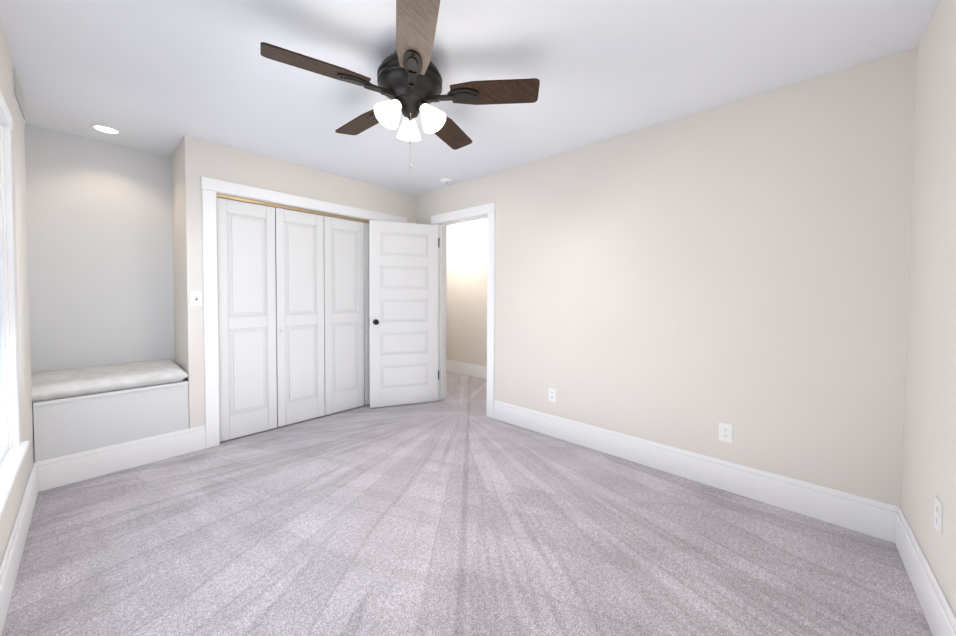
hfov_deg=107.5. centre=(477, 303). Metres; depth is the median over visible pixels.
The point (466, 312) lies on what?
wall
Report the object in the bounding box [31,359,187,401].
bench cushion
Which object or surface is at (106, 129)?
recessed light
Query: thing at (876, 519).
baseboard
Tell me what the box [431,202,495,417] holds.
door frame
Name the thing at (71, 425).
seat
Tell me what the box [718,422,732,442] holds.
electrical outlet
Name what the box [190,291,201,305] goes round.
light switch
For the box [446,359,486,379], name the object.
baseboard
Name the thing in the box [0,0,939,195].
ceiling
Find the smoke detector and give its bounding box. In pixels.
[441,178,452,183]
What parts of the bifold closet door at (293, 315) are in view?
door, door, door, door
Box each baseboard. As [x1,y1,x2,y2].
[0,460,43,635]
[44,425,205,490]
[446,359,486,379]
[494,400,891,540]
[888,505,955,635]
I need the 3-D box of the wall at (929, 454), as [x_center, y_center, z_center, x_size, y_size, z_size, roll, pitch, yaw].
[1.611,-0.004,1.071,0.120,2.453,4.245,2,2,42]
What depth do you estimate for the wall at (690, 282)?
2.20 m
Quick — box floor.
[2,371,932,635]
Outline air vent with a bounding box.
[11,59,25,124]
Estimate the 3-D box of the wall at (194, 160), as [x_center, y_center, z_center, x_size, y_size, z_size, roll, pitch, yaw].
[-1.750,-0.090,3.741,0.660,2.453,2.201,2,2,42]
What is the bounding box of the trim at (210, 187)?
[201,176,406,448]
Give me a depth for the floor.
1.72 m
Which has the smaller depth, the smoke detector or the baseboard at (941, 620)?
the baseboard at (941, 620)
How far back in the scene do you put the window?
1.56 m
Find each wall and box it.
[0,22,33,563]
[24,124,174,373]
[171,135,415,427]
[416,47,916,506]
[446,218,487,366]
[900,0,955,616]
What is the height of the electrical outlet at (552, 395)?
0.117 m
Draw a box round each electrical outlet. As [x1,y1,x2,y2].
[548,388,555,402]
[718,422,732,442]
[934,496,942,535]
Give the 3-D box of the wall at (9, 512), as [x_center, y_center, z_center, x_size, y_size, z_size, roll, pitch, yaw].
[-1.614,-0.018,0.986,4.795,2.453,0.200,2,2,42]
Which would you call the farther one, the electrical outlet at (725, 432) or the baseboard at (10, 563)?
the electrical outlet at (725, 432)
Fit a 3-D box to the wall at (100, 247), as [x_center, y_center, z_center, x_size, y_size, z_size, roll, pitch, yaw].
[-2.319,-0.091,3.693,0.120,2.453,3.035,2,2,42]
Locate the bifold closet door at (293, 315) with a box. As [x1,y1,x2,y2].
[216,197,369,441]
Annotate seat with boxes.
[32,378,188,461]
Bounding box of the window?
[0,91,28,516]
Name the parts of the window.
window sash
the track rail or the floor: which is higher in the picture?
the track rail
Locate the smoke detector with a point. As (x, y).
(446, 180)
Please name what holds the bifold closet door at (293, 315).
in the wall at (194, 160)
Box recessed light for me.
[90,124,121,134]
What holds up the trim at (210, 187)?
attached to the wall at (194, 160)
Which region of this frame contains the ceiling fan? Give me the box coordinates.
[260,0,539,168]
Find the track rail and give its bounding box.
[216,193,368,222]
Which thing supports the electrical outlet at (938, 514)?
attached to the wall at (929, 454)
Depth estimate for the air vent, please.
1.89 m
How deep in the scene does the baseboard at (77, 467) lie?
2.44 m
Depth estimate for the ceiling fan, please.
1.72 m
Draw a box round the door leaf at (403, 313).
[369,220,439,407]

